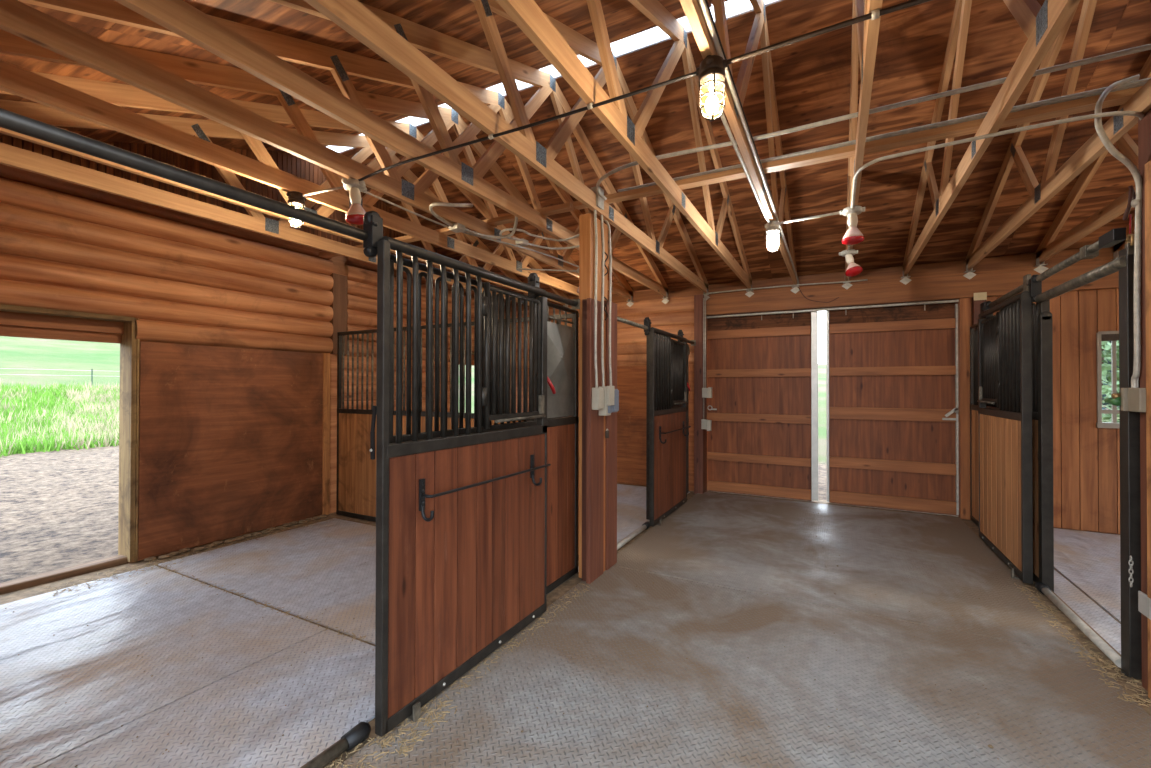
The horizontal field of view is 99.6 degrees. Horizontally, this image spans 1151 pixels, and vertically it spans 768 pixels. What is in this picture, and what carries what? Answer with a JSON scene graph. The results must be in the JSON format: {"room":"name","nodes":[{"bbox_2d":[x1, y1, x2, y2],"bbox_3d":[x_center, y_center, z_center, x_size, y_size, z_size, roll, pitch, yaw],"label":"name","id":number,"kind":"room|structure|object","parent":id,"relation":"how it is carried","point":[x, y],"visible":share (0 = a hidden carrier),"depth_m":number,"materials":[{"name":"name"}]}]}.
{"room":"farm building","nodes":[
{"label":"farm building","id":0,"kind":"room"},
{"bbox_2d":[0,136,464,275],"bbox_3d":[-3.000,-2.163,5.849,0.118,1.400,7.150,0,0,28],"label":"wall","id":1,"kind":"structure","parent":0,"point":[287,162],"depth_m":4.76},
{"bbox_2d":[0,164,498,562],"bbox_3d":[-2.980,-0.013,5.791,0.201,3.300,7.100,0,0,28],"label":"wall","id":2,"kind":"structure","parent":0,"point":[188,279],"depth_m":4.47,"materials":[{"name":"wood"}]},
{"bbox_2d":[0,311,123,343],"bbox_3d":[-4.259,-0.501,3.732,0.090,0.280,1.835,0,0,28],"label":"trim","id":3,"kind":"structure","parent":2,"relation":"attached to","point":[12,324],"depth_m":3.90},
{"bbox_2d":[0,555,128,594],"bbox_3d":[-4.188,1.521,3.677,0.140,0.085,1.235,0,0,28],"label":"trim","id":4,"kind":"structure","parent":2,"relation":"attached to","point":[34,580],"depth_m":3.83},
{"bbox_2d":[0,304,139,561],"bbox_3d":[-4.178,0.471,3.679,0.240,2.095,1.293,0,0,28],"label":"trim","id":5,"kind":"structure","parent":2,"relation":"attached to","point":[129,345],"depth_m":4.18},
{"bbox_2d":[138,341,322,559],"bbox_3d":[-3.364,0.578,4.939,0.014,1.881,1.695,0,0,28],"label":"plywood sheet","id":6,"kind":"object","parent":2,"relation":"attached to","point":[231,438],"visible":1,"depth_m":4.78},
{"bbox_2d":[329,273,346,354],"bbox_3d":[-2.872,-0.842,5.888,0.068,0.960,0.190,0,0,28],"label":"trim","id":7,"kind":"structure","parent":2,"relation":"attached to","point":[339,289],"depth_m":5.85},
{"bbox_2d":[0,336,1119,582],"bbox_3d":[1.572,-12.160,55.973,270.000,28.666,220.000,0,0,28],"label":"ground","id":8,"kind":"structure","parent":0,"point":[59,509],"depth_m":7.85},
{"bbox_2d":[0,378,119,456],"bbox_3d":[-17.726,0.656,18.866,18.648,2.059,11.626,0,-1,37],"label":"meadow grass","id":9,"kind":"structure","parent":8,"relation":"on","point":[24,429],"depth_m":15.39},
{"bbox_2d":[1101,341,1119,422],"bbox_3d":[14.936,-0.932,14.292,3.309,5.648,3.428,0,0,28],"label":"leafy tree","id":10,"kind":"object","parent":8,"relation":"on","point":[1106,355],"visible":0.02,"depth_m":13.49,"materials":[{"name":"green plant"}]},
{"bbox_2d":[1102,341,1118,413],"bbox_3d":[18.136,-1.473,15.393,2.616,7.261,2.714,0,0,-15],"label":"conifer tree","id":11,"kind":"object","parent":8,"relation":"on","point":[1109,362],"visible":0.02,"depth_m":15.90,"materials":[{"name":"green plant"}]},
{"bbox_2d":[0,0,1150,303],"bbox_3d":[1.578,-2.035,3.370,10.990,1.480,7.800,0,0,28],"label":"ceiling","id":12,"kind":"structure","parent":0,"point":[812,76],"depth_m":4.19,"materials":[{"name":"brown wood"}]},
{"bbox_2d":[327,0,782,152],"bbox_3d":[1.542,-2.755,3.305,10.890,0.106,0.300,0,0,28],"label":"window","id":13,"kind":"structure","parent":12,"relation":"attached to","point":[734,8],"depth_m":3.97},
{"bbox_2d":[0,483,1150,767],"bbox_3d":[1.483,1.634,3.190,10.800,0.186,7.750,0,0,28],"label":"floor","id":14,"kind":"structure","parent":0,"point":[551,597],"depth_m":3.72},
{"bbox_2d":[0,565,325,767],"bbox_3d":[-2.934,1.521,2.830,2.270,0.012,1.645,0,0,28],"label":"rubber mat","id":15,"kind":"object","parent":14,"relation":"on","point":[37,726],"visible":0.92,"depth_m":2.77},
{"bbox_2d":[36,629,374,767],"bbox_3d":[-1.519,1.518,2.073,0.920,0.012,1.645,0,0,28],"label":"rubber mat","id":16,"kind":"object","parent":14,"relation":"on","point":[244,712],"visible":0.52,"depth_m":2.19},
{"bbox_2d":[143,514,327,560],"bbox_3d":[-3.299,1.522,4.936,0.176,0.020,1.715,0,0,28],"label":"ridge","id":17,"kind":"object","parent":14,"relation":"on","point":[267,530],"visible":1,"depth_m":4.73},
{"bbox_2d":[322,353,330,514],"bbox_3d":[-2.937,0.587,5.717,0.045,1.900,0.080,0,0,28],"label":"board","id":18,"kind":"object","parent":14,"relation":"on","point":[326,356],"visible":1,"depth_m":5.70,"materials":[{"name":"brown wood"}]},
{"bbox_2d":[300,722,370,767],"bbox_3d":[-1.291,1.478,1.381,0.087,0.072,1.640,0,0,28],"label":"floor track","id":19,"kind":"object","parent":14,"relation":"on","point":[360,732],"visible":1,"depth_m":1.98,"materials":[{"name":"metal"}]},
{"bbox_2d":[158,518,578,643],"bbox_3d":[-1.735,1.533,4.086,3.200,0.012,1.648,0,0,28],"label":"rubber mat","id":20,"kind":"object","parent":14,"relation":"on","point":[279,577],"visible":0.51,"depth_m":3.97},
{"bbox_2d":[363,211,550,736],"bbox_3d":[-0.525,0.389,2.636,0.176,2.260,1.370,0,0,28],"label":"door","id":21,"kind":"structure","parent":14,"relation":"on","point":[461,520],"depth_m":2.44,"materials":[{"name":"wood"}]},
{"bbox_2d":[369,406,376,459],"bbox_3d":[-0.869,0.208,2.083,0.032,0.231,0.016,0,0,28],"label":"door handle","id":22,"kind":"object","parent":21,"relation":"attached to","point":[372,432],"visible":1,"depth_m":2.08,"materials":[{"name":"black metal"}]},
{"bbox_2d":[336,313,578,560],"bbox_3d":[-1.339,0.460,4.977,3.340,2.150,0.044,0,0,28],"label":"wall","id":23,"kind":"structure","parent":14,"relation":"on","point":[356,472],"depth_m":5.55,"materials":[{"name":"wood"}]},
{"bbox_2d":[617,316,695,345],"bbox_3d":[0.968,-0.596,5.595,0.070,0.080,3.030,0,0,28],"label":"door track","id":24,"kind":"object","parent":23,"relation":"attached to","point":[692,342],"visible":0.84,"depth_m":4.92,"materials":[{"name":"metal"}]},
{"bbox_2d":[389,254,577,594],"bbox_3d":[-0.411,0.456,3.091,0.135,2.132,1.930,0,0,28],"label":"stall","id":25,"kind":"object","parent":14,"relation":"on","point":[562,340],"visible":0.3,"depth_m":3.56,"materials":[{"name":"black metal"}]},
{"bbox_2d":[617,521,649,549],"bbox_3d":[0.509,1.509,4.745,0.087,0.072,1.130,0,0,28],"label":"floor track","id":26,"kind":"object","parent":14,"relation":"on","point":[646,525],"visible":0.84,"depth_m":4.83,"materials":[{"name":"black metal"}]},
{"bbox_2d":[617,484,689,542],"bbox_3d":[-0.497,1.553,6.400,3.200,0.012,3.160,0,0,28],"label":"rubber mat","id":27,"kind":"object","parent":14,"relation":"on","point":[631,500],"visible":0.2,"depth_m":5.99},
{"bbox_2d":[646,333,690,519],"bbox_3d":[1.280,0.484,6.285,0.135,2.132,1.758,0,0,28],"label":"stall","id":28,"kind":"object","parent":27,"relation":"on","point":[648,336],"visible":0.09,"depth_m":5.54,"materials":[{"name":"black metal"}]},
{"bbox_2d":[644,317,690,526],"bbox_3d":[1.123,0.415,5.758,0.176,2.260,1.370,0,0,28],"label":"door","id":29,"kind":"structure","parent":14,"relation":"on","point":[668,425],"depth_m":5.67,"materials":[{"name":"wood"}]},
{"bbox_2d":[337,566,1150,767],"bbox_3d":[0.609,1.520,1.631,3.010,0.012,4.075,0,0,28],"label":"rubber mat","id":30,"kind":"object","parent":14,"relation":"on","point":[719,706],"visible":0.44,"depth_m":2.35,"materials":[{"name":"rubber"}]},
{"bbox_2d":[41,516,1150,767],"bbox_3d":[-0.404,1.519,3.112,7.075,0.014,3.371,0,0,17],"label":"litter","id":31,"kind":"object","parent":30,"relation":"on","point":[406,749],"visible":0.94,"depth_m":2.56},
{"bbox_2d":[579,213,616,583],"bbox_3d":[0.182,0.095,3.979,0.146,2.870,0.520,0,0,28],"label":"timber post","id":32,"kind":"object","parent":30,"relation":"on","point":[597,453],"visible":0.91,"depth_m":3.83,"materials":[{"name":"brown wood"}]},
{"bbox_2d":[0,108,579,309],"bbox_3d":[-0.851,-0.635,2.196,0.070,0.080,3.660,0,0,28],"label":"door track","id":33,"kind":"object","parent":32,"relation":"attached to","point":[9,120],"visible":0.86,"depth_m":1.46,"materials":[{"name":"black metal"}]},
{"bbox_2d":[594,210,597,387],"bbox_3d":[0.143,-0.704,3.747,0.080,1.466,0.036,0,0,-28],"label":"conduit","id":34,"kind":"object","parent":32,"relation":"attached to","point":[595,211],"visible":0.88,"depth_m":3.75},
{"bbox_2d":[592,388,603,409],"bbox_3d":[0.173,0.114,3.765,0.063,0.170,0.095,0,0,28],"label":"switch box","id":35,"kind":"object","parent":32,"relation":"attached to","point":[597,393],"visible":0.98,"depth_m":3.73,"materials":[{"name":"grey plastic"}]},
{"bbox_2d":[600,214,604,385],"bbox_3d":[0.202,-0.688,3.857,0.080,1.436,0.036,0,0,-28],"label":"conduit","id":36,"kind":"object","parent":32,"relation":"attached to","point":[601,215],"visible":0.91,"depth_m":3.85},
{"bbox_2d":[599,386,614,415],"bbox_3d":[0.246,0.132,3.862,0.100,0.235,0.095,0,0,28],"label":"switch box","id":37,"kind":"object","parent":32,"relation":"attached to","point":[609,391],"visible":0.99,"depth_m":3.82,"materials":[{"name":"grey plastic"}]},
{"bbox_2d":[604,220,611,385],"bbox_3d":[0.270,-0.657,3.985,0.080,1.396,0.036,0,0,-28],"label":"conduit","id":38,"kind":"object","parent":32,"relation":"attached to","point":[606,221],"visible":0.93,"depth_m":3.98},
{"bbox_2d":[611,389,618,411],"bbox_3d":[0.300,0.136,3.978,0.085,0.190,0.100,0,0,28],"label":"switch box","id":39,"kind":"object","parent":32,"relation":"attached to","point":[615,408],"visible":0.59,"depth_m":3.95,"materials":[{"name":"grey plastic"}]},
{"bbox_2d":[613,492,1092,656],"bbox_3d":[2.353,1.548,4.889,3.010,0.012,3.295,0,0,28],"label":"rubber mat","id":40,"kind":"object","parent":14,"relation":"on","point":[898,570],"visible":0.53,"depth_m":4.22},
{"bbox_2d":[5,511,1115,766],"bbox_3d":[0.070,1.525,4.133,6.398,0.010,6.246,0,0,28],"label":"floor","id":41,"kind":"structure","parent":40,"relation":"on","point":[989,745],"depth_m":2.70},
{"bbox_2d":[972,292,986,327],"bbox_3d":[4.595,0.259,5.527,0.116,2.585,0.094,0,0,28],"label":"timber post","id":42,"kind":"object","parent":14,"relation":"on","point":[978,298],"visible":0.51,"depth_m":5.51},
{"bbox_2d":[977,274,1041,583],"bbox_3d":[3.749,0.359,4.257,0.136,2.362,1.370,0,0,28],"label":"door","id":43,"kind":"structure","parent":14,"relation":"on","point":[1004,338],"depth_m":4.07,"materials":[{"name":"wood"}]},
{"bbox_2d":[980,228,1125,318],"bbox_3d":[3.537,-0.714,3.773,0.080,0.260,2.620,0,0,28],"label":"door track","id":44,"kind":"object","parent":43,"relation":"attached to","point":[1113,237],"visible":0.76,"depth_m":3.04,"materials":[{"name":"metal"}]},
{"bbox_2d":[970,300,1053,591],"bbox_3d":[4.012,0.434,4.575,0.066,2.218,2.240,0,0,28],"label":"stall","id":45,"kind":"object","parent":14,"relation":"on","point":[1042,322],"visible":0.29,"depth_m":3.62,"materials":[{"name":"black metal"}]},
{"bbox_2d":[1035,582,1120,667],"bbox_3d":[3.201,1.500,3.111,0.087,0.072,1.170,0,0,28],"label":"floor track","id":46,"kind":"object","parent":14,"relation":"on","point":[1101,643],"visible":0.91,"depth_m":3.00,"materials":[{"name":"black metal"}]},
{"bbox_2d":[1054,528,1120,622],"bbox_3d":[5.374,1.541,3.128,3.280,0.012,3.490,0,0,28],"label":"rubber mat","id":47,"kind":"object","parent":14,"relation":"on","point":[1090,561],"visible":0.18,"depth_m":4.15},
{"bbox_2d":[1054,569,1120,653],"bbox_3d":[3.822,1.544,3.958,0.200,0.012,3.490,0,0,28],"label":"rubber mat","id":48,"kind":"object","parent":14,"relation":"on","point":[1107,627],"visible":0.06,"depth_m":3.27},
{"bbox_2d":[1118,243,1141,678],"bbox_3d":[2.920,0.395,2.556,0.080,2.260,0.092,0,0,28],"label":"steel post","id":49,"kind":"object","parent":14,"relation":"on","point":[1130,491],"visible":0.65,"depth_m":2.53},
{"bbox_2d":[1035,255,1125,302],"bbox_3d":[3.183,-0.642,3.089,0.064,0.064,1.240,0,0,28],"label":"tube","id":50,"kind":"object","parent":49,"relation":"attached to","point":[1113,266],"visible":0.92,"depth_m":2.93,"materials":[{"name":"metal"}]},
{"bbox_2d":[1138,109,1150,698],"bbox_3d":[2.869,0.089,2.343,0.175,2.870,0.200,0,0,28],"label":"timber post","id":51,"kind":"object","parent":14,"relation":"on","point":[1144,125],"visible":0.95,"depth_m":2.40,"materials":[{"name":"brown wood"}]},
{"bbox_2d":[1094,75,1141,387],"bbox_3d":[2.751,-0.759,2.441,0.242,1.568,0.080,0,0,-9],"label":"conduit","id":52,"kind":"object","parent":51,"relation":"attached to","point":[1137,203],"visible":0.95,"depth_m":2.44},
{"bbox_2d":[1105,388,1145,411],"bbox_3d":[2.823,0.080,2.481,0.103,0.120,0.219,0,0,28],"label":"outlet box","id":53,"kind":"object","parent":51,"relation":"attached to","point":[1130,399],"visible":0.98,"depth_m":2.46,"materials":[{"name":"grey plastic"}]},
{"bbox_2d":[1123,185,1135,245],"bbox_3d":[2.900,-0.857,2.545,0.075,0.364,0.045,0,-1,-39],"label":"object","id":54,"kind":"object","parent":51,"relation":"hanging from","point":[1132,195],"visible":0.9,"depth_m":2.53,"materials":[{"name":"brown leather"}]},
{"bbox_2d":[1138,591,1150,619],"bbox_3d":[2.800,1.086,2.386,0.012,0.105,0.115,0,0,28],"label":"switch box","id":55,"kind":"object","parent":51,"relation":"attached to","point":[1144,602],"visible":1,"depth_m":2.38,"materials":[{"name":"white metal"}]},
{"bbox_2d":[504,285,706,491],"bbox_3d":[0.234,0.080,7.962,3.780,3.160,0.119,0,0,28],"label":"wall","id":56,"kind":"structure","parent":0,"point":[677,314],"depth_m":7.49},
{"bbox_2d":[510,367,578,416],"bbox_3d":[-0.303,0.636,8.185,2.140,1.830,0.016,0,0,28],"label":"plywood sheet","id":57,"kind":"object","parent":56,"relation":"attached to","point":[578,367],"visible":0.02,"depth_m":8.52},
{"bbox_2d":[617,365,693,489],"bbox_3d":[1.200,0.633,7.380,1.250,1.830,0.016,0,0,28],"label":"plywood sheet","id":58,"kind":"object","parent":56,"relation":"attached to","point":[631,380],"visible":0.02,"depth_m":7.53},
{"bbox_2d":[694,294,706,493],"bbox_3d":[1.805,0.146,7.024,0.125,2.840,0.230,0,0,28],"label":"trim","id":59,"kind":"structure","parent":56,"relation":"attached to","point":[700,435],"depth_m":6.93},
{"bbox_2d":[703,298,703,418],"bbox_3d":[1.814,-0.360,6.872,0.017,1.710,0.022,0,0,28],"label":"conduit","id":60,"kind":"object","parent":56,"relation":"attached to","point":[703,298],"visible":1,"depth_m":6.87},
{"bbox_2d":[701,419,711,430],"bbox_3d":[1.841,0.575,6.830,0.130,0.160,0.070,0,0,28],"label":"switch box","id":61,"kind":"object","parent":56,"relation":"attached to","point":[705,423],"visible":1,"depth_m":6.80,"materials":[{"name":"grey plastic"}]},
{"bbox_2d":[702,387,711,397],"bbox_3d":[1.851,0.120,6.829,0.130,0.150,0.070,0,0,28],"label":"switch box","id":62,"kind":"object","parent":56,"relation":"attached to","point":[706,392],"visible":1,"depth_m":6.79,"materials":[{"name":"grey plastic"}]},
{"bbox_2d":[504,246,1118,315],"bbox_3d":[3.184,-1.213,6.368,10.290,0.445,0.165,0,0,28],"label":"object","id":63,"kind":"structure","parent":56,"relation":"attached to","point":[996,276],"depth_m":5.93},
{"bbox_2d":[0,99,528,305],"bbox_3d":[-2.227,-1.972,5.405,0.124,1.537,7.642,0,0,28],"label":"roof truss","id":64,"kind":"object","parent":63,"relation":"on","point":[12,156],"visible":0.56,"depth_m":3.89,"materials":[{"name":"brown wood"}]},
{"bbox_2d":[0,71,568,311],"bbox_3d":[-1.738,-1.973,5.143,0.124,1.537,7.642,0,0,28],"label":"roof truss","id":65,"kind":"object","parent":63,"relation":"on","point":[117,94],"visible":0.22,"depth_m":3.75,"materials":[{"name":"brown wood"}]},
{"bbox_2d":[0,29,578,295],"bbox_3d":[-1.226,-1.974,4.870,0.124,1.537,7.642,0,0,28],"label":"roof truss","id":66,"kind":"object","parent":63,"relation":"on","point":[16,80],"visible":0.69,"depth_m":3.11,"materials":[{"name":"brown wood"}]},
{"bbox_2d":[286,191,305,228],"bbox_3d":[-1.974,-1.223,3.437,0.110,0.251,0.110,0,0,-17],"label":"lamp","id":67,"kind":"object","parent":66,"relation":"hanging from","point":[295,198],"visible":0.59,"depth_m":3.40,"materials":[{"name":"metal"}]},
{"bbox_2d":[302,186,343,196],"bbox_3d":[-1.717,-1.326,3.335,0.432,0.018,0.016,0,0,23],"label":"conduit","id":68,"kind":"object","parent":67,"relation":"attached to","point":[340,187],"visible":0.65,"depth_m":3.33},
{"bbox_2d":[319,202,574,257],"bbox_3d":[-1.468,-1.476,4.819,3.270,0.038,0.090,0,0,28],"label":"brace","id":69,"kind":"object","parent":66,"relation":"on","point":[566,207],"visible":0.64,"depth_m":4.36,"materials":[{"name":"brown wood"}]},
{"bbox_2d":[0,0,633,306],"bbox_3d":[-0.719,-1.975,4.598,0.124,1.537,7.642,0,0,28],"label":"roof truss","id":70,"kind":"object","parent":63,"relation":"on","point":[17,18],"visible":0.79,"depth_m":2.76,"materials":[{"name":"brown wood"}]},
{"bbox_2d":[342,178,366,225],"bbox_3d":[-1.454,-1.199,3.232,0.170,0.276,0.156,0,0,-17],"label":"heat lamp","id":71,"kind":"object","parent":70,"relation":"hanging from","point":[355,214],"visible":0.91,"depth_m":3.19,"materials":[{"name":"plastic"}]},
{"bbox_2d":[350,187,361,204],"bbox_3d":[-1.460,-1.244,3.226,0.073,0.109,0.071,0,0,28],"label":"socket","id":72,"kind":"object","parent":71,"relation":"attached to","point":[355,196],"depth_m":3.20,"materials":[{"name":"ceramic"}]},
{"bbox_2d":[429,202,472,226],"bbox_3d":[-0.956,-1.356,3.794,0.312,0.100,0.476,0,0,14],"label":"conduit","id":73,"kind":"object","parent":70,"relation":"attached to","point":[431,205],"visible":1,"depth_m":3.64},
{"bbox_2d":[449,223,464,232],"bbox_3d":[-0.998,-1.316,4.096,0.100,0.049,0.100,0,0,28],"label":"junction box","id":74,"kind":"object","parent":70,"relation":"attached to","point":[457,227],"visible":0.9,"depth_m":4.06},
{"bbox_2d":[364,191,578,266],"bbox_3d":[-0.788,-1.304,4.348,0.175,0.047,2.512,0,-1,37],"label":"conduit","id":75,"kind":"object","parent":70,"relation":"attached to","point":[366,192],"visible":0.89,"depth_m":4.23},
{"bbox_2d":[114,0,669,303],"bbox_3d":[-0.221,-1.976,4.332,0.124,1.537,7.642,0,0,28],"label":"roof truss","id":76,"kind":"object","parent":63,"relation":"on","point":[179,17],"visible":0.66,"depth_m":2.96,"materials":[{"name":"brown wood"}]},
{"bbox_2d":[465,216,517,238],"bbox_3d":[-0.640,-1.349,4.163,0.573,0.086,0.361,0,0,28],"label":"conduit","id":77,"kind":"object","parent":76,"relation":"attached to","point":[516,218],"visible":0.83,"depth_m":4.27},
{"bbox_2d":[499,228,578,240],"bbox_3d":[-0.275,-1.318,4.313,0.794,0.020,0.325,0,0,-2],"label":"conduit","id":78,"kind":"object","parent":76,"relation":"attached to","point":[508,229],"visible":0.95,"depth_m":4.34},
{"bbox_2d":[528,243,578,249],"bbox_3d":[-0.073,-1.312,4.523,0.727,0.031,0.339,0,0,28],"label":"conduit","id":79,"kind":"object","parent":76,"relation":"attached to","point":[577,246],"visible":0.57,"depth_m":4.68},
{"bbox_2d":[304,0,709,299],"bbox_3d":[0.304,-1.977,4.051,0.124,1.537,7.642,0,0,28],"label":"roof truss","id":80,"kind":"object","parent":63,"relation":"on","point":[352,16],"visible":0.79,"depth_m":2.79,"materials":[{"name":"brown wood"}]},
{"bbox_2d":[358,71,696,180],"bbox_3d":[-0.452,-1.336,2.626,2.252,0.030,0.047,0,0,29],"label":"conduit","id":81,"kind":"object","parent":80,"relation":"attached to","point":[590,105],"visible":0.98,"depth_m":2.47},
{"bbox_2d":[591,186,603,209],"bbox_3d":[0.169,-1.446,3.789,0.068,0.160,0.110,0,0,28],"label":"junction box","id":82,"kind":"object","parent":80,"relation":"attached to","point":[599,201],"visible":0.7,"depth_m":3.75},
{"bbox_2d":[496,0,753,296],"bbox_3d":[0.833,-1.978,3.768,0.124,1.537,7.642,0,0,28],"label":"roof truss","id":83,"kind":"object","parent":63,"relation":"on","point":[526,14],"visible":0.99,"depth_m":2.98,"materials":[{"name":"brown wood"}]},
{"bbox_2d":[680,0,800,293],"bbox_3d":[1.340,-1.979,3.497,0.124,1.537,7.642,0,0,28],"label":"roof truss","id":84,"kind":"object","parent":63,"relation":"on","point":[692,9],"visible":0.7,"depth_m":3.14,"materials":[{"name":"brown wood"}]},
{"bbox_2d":[696,55,727,121],"bbox_3d":[0.573,-1.228,2.040,0.110,0.251,0.110,0,0,-17],"label":"lamp","id":85,"kind":"object","parent":84,"relation":"attached to","point":[711,72],"visible":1,"depth_m":2.02,"materials":[{"name":"glass"}]},
{"bbox_2d":[705,0,775,207],"bbox_3d":[0.874,-1.434,2.550,0.016,0.016,3.100,0,0,28],"label":"conduit","id":86,"kind":"object","parent":84,"relation":"attached to","point":[706,1],"visible":0.46,"depth_m":2.36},
{"bbox_2d":[715,92,770,223],"bbox_3d":[1.073,-1.349,3.056,0.033,0.053,2.142,0,0,29],"label":"conduit","id":87,"kind":"object","parent":84,"relation":"attached to","point":[723,118],"visible":0.77,"depth_m":2.89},
{"bbox_2d":[699,0,798,285],"bbox_3d":[1.568,-1.355,3.846,0.021,0.089,5.841,0,0,28],"label":"conduit","id":88,"kind":"object","parent":84,"relation":"attached to","point":[703,5],"visible":0.98,"depth_m":2.48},
{"bbox_2d":[765,221,780,252],"bbox_3d":[1.630,-1.211,4.015,0.110,0.251,0.110,0,0,-17],"label":"lamp","id":89,"kind":"object","parent":84,"relation":"hanging from","point":[773,228],"visible":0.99,"depth_m":3.99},
{"bbox_2d":[842,0,882,288],"bbox_3d":[1.864,-1.980,3.216,0.124,1.537,7.642,0,0,28],"label":"roof truss","id":90,"kind":"object","parent":63,"relation":"on","point":[865,34],"visible":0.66,"depth_m":2.63,"materials":[{"name":"brown wood"}]},
{"bbox_2d":[706,279,866,293],"bbox_3d":[2.739,-1.295,6.479,1.980,0.035,0.027,0,0,28],"label":"conduit","id":91,"kind":"object","parent":90,"relation":"attached to","point":[864,279],"visible":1,"depth_m":6.45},
{"bbox_2d":[727,0,931,64],"bbox_3d":[1.638,-1.341,1.476,2.300,0.034,0.031,0,0,28],"label":"conduit","id":92,"kind":"object","parent":90,"relation":"attached to","point":[874,14],"visible":1,"depth_m":1.83,"materials":[{"name":"metal"}]},
{"bbox_2d":[839,249,862,276],"bbox_3d":[2.727,-1.193,4.812,0.156,0.270,0.230,0,0,-8],"label":"heat lamp","id":93,"kind":"object","parent":90,"relation":"hanging from","point":[853,269],"visible":0.99,"depth_m":4.78,"materials":[{"name":"ceramic"}]},
{"bbox_2d":[840,205,864,245],"bbox_3d":[2.113,-1.199,3.700,0.154,0.277,0.156,0,0,-21],"label":"heat lamp","id":94,"kind":"object","parent":90,"relation":"hanging from","point":[853,236],"visible":1,"depth_m":3.67,"materials":[{"name":"ceramic"}]},
{"bbox_2d":[781,211,839,223],"bbox_3d":[1.878,-1.323,3.865,0.452,0.021,0.028,0,-1,33],"label":"conduit","id":95,"kind":"object","parent":94,"relation":"attached to","point":[833,213],"visible":0.88,"depth_m":3.86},
{"bbox_2d":[847,213,857,227],"bbox_3d":[2.110,-1.244,3.702,0.073,0.105,0.071,0,0,28],"label":"socket","id":96,"kind":"object","parent":94,"relation":"attached to","point":[852,220],"depth_m":3.68,"materials":[{"name":"ceramic"}]},
{"bbox_2d":[573,86,1141,209],"bbox_3d":[2.998,-1.484,2.429,6.800,0.038,0.090,0,0,28],"label":"ceiling beam","id":97,"kind":"structure","parent":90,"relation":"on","point":[1116,98],"depth_m":2.96,"materials":[{"name":"brown wood"}]},
{"bbox_2d":[621,82,1145,191],"bbox_3d":[2.147,-1.514,2.852,4.100,0.018,0.025,0,0,29],"label":"conduit","id":98,"kind":"object","parent":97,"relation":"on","point":[1140,84],"visible":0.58,"depth_m":2.80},
{"bbox_2d":[617,78,1150,191],"bbox_3d":[2.131,-1.514,2.822,4.100,0.018,0.025,0,0,29],"label":"conduit","id":99,"kind":"object","parent":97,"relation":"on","point":[1146,79],"visible":0.76,"depth_m":2.89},
{"bbox_2d":[900,0,1079,284],"bbox_3d":[2.407,-1.981,2.926,0.124,1.537,7.642,0,0,28],"label":"roof truss","id":100,"kind":"object","parent":63,"relation":"on","point":[1042,25],"visible":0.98,"depth_m":3.09,"materials":[{"name":"brown wood"}]},
{"bbox_2d":[963,0,1150,278],"bbox_3d":[2.945,-1.982,2.638,0.124,1.537,7.642,0,0,28],"label":"roof truss","id":101,"kind":"object","parent":63,"relation":"on","point":[1115,127],"visible":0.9,"depth_m":3.40,"materials":[{"name":"brown wood"}]},
{"bbox_2d":[596,44,1150,199],"bbox_3d":[1.885,-1.455,2.486,4.206,0.073,0.341,0,-1,33],"label":"conduit","id":102,"kind":"object","parent":101,"relation":"attached to","point":[1148,46],"visible":0.92,"depth_m":2.56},
{"bbox_2d":[851,111,1143,207],"bbox_3d":[2.211,-1.296,2.872,0.690,0.100,1.460,0,-1,-34],"label":"conduit","id":103,"kind":"object","parent":101,"relation":"attached to","point":[1140,115],"visible":0.9,"depth_m":2.59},
{"bbox_2d":[1034,54,1150,273],"bbox_3d":[3.482,-1.983,2.350,0.124,1.537,7.642,0,0,28],"label":"roof truss","id":104,"kind":"object","parent":63,"relation":"on","point":[1048,247],"visible":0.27,"depth_m":4.32,"materials":[{"name":"brown wood"}]},
{"bbox_2d":[1112,216,1134,259],"bbox_3d":[4.016,-1.984,2.065,0.124,1.537,7.642,0,0,28],"label":"roof truss","id":105,"kind":"object","parent":63,"relation":"on","point":[1120,246],"visible":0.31,"depth_m":4.88,"materials":[{"name":"brown wood"}]},
{"bbox_2d":[971,249,1119,534],"bbox_3d":[6.171,0.069,4.801,3.747,3.160,0.090,0,0,28],"label":"wall","id":106,"kind":"structure","parent":0,"point":[1086,457],"depth_m":5.17,"materials":[{"name":"brown wood"}]},
{"bbox_2d":[706,299,958,319],"bbox_3d":[3.227,-0.940,6.385,2.990,0.110,0.050,0,0,28],"label":"door track","id":107,"kind":"object","parent":106,"relation":"attached to","point":[957,300],"visible":0.94,"depth_m":6.27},
{"bbox_2d":[707,311,817,500],"bbox_3d":[2.563,0.262,6.807,1.495,2.610,0.084,0,0,28],"label":"door","id":108,"kind":"structure","parent":107,"relation":"hanging from","point":[762,375],"depth_m":6.78,"materials":[{"name":"brown wood"}]},
{"bbox_2d":[826,302,958,515],"bbox_3d":[3.936,0.259,6.057,1.435,2.610,0.110,0,0,29],"label":"door","id":109,"kind":"structure","parent":107,"relation":"hanging from","point":[892,372],"depth_m":6.06,"materials":[{"name":"brown wood"}]},
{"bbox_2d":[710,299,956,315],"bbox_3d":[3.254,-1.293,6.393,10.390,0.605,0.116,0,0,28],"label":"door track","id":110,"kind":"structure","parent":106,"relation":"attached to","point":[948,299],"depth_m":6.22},
{"bbox_2d":[958,298,970,519],"bbox_3d":[4.529,0.282,5.655,0.100,2.560,0.110,0,0,28],"label":"trim","id":111,"kind":"structure","parent":106,"relation":"attached to","point":[964,304],"depth_m":5.61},
{"bbox_2d":[1096,331,1119,428],"bbox_3d":[5.765,-0.046,4.991,0.623,1.012,0.100,0,0,28],"label":"window","id":112,"kind":"structure","parent":106,"relation":"in","point":[1113,336],"depth_m":5.09,"materials":[{"name":"metal"}]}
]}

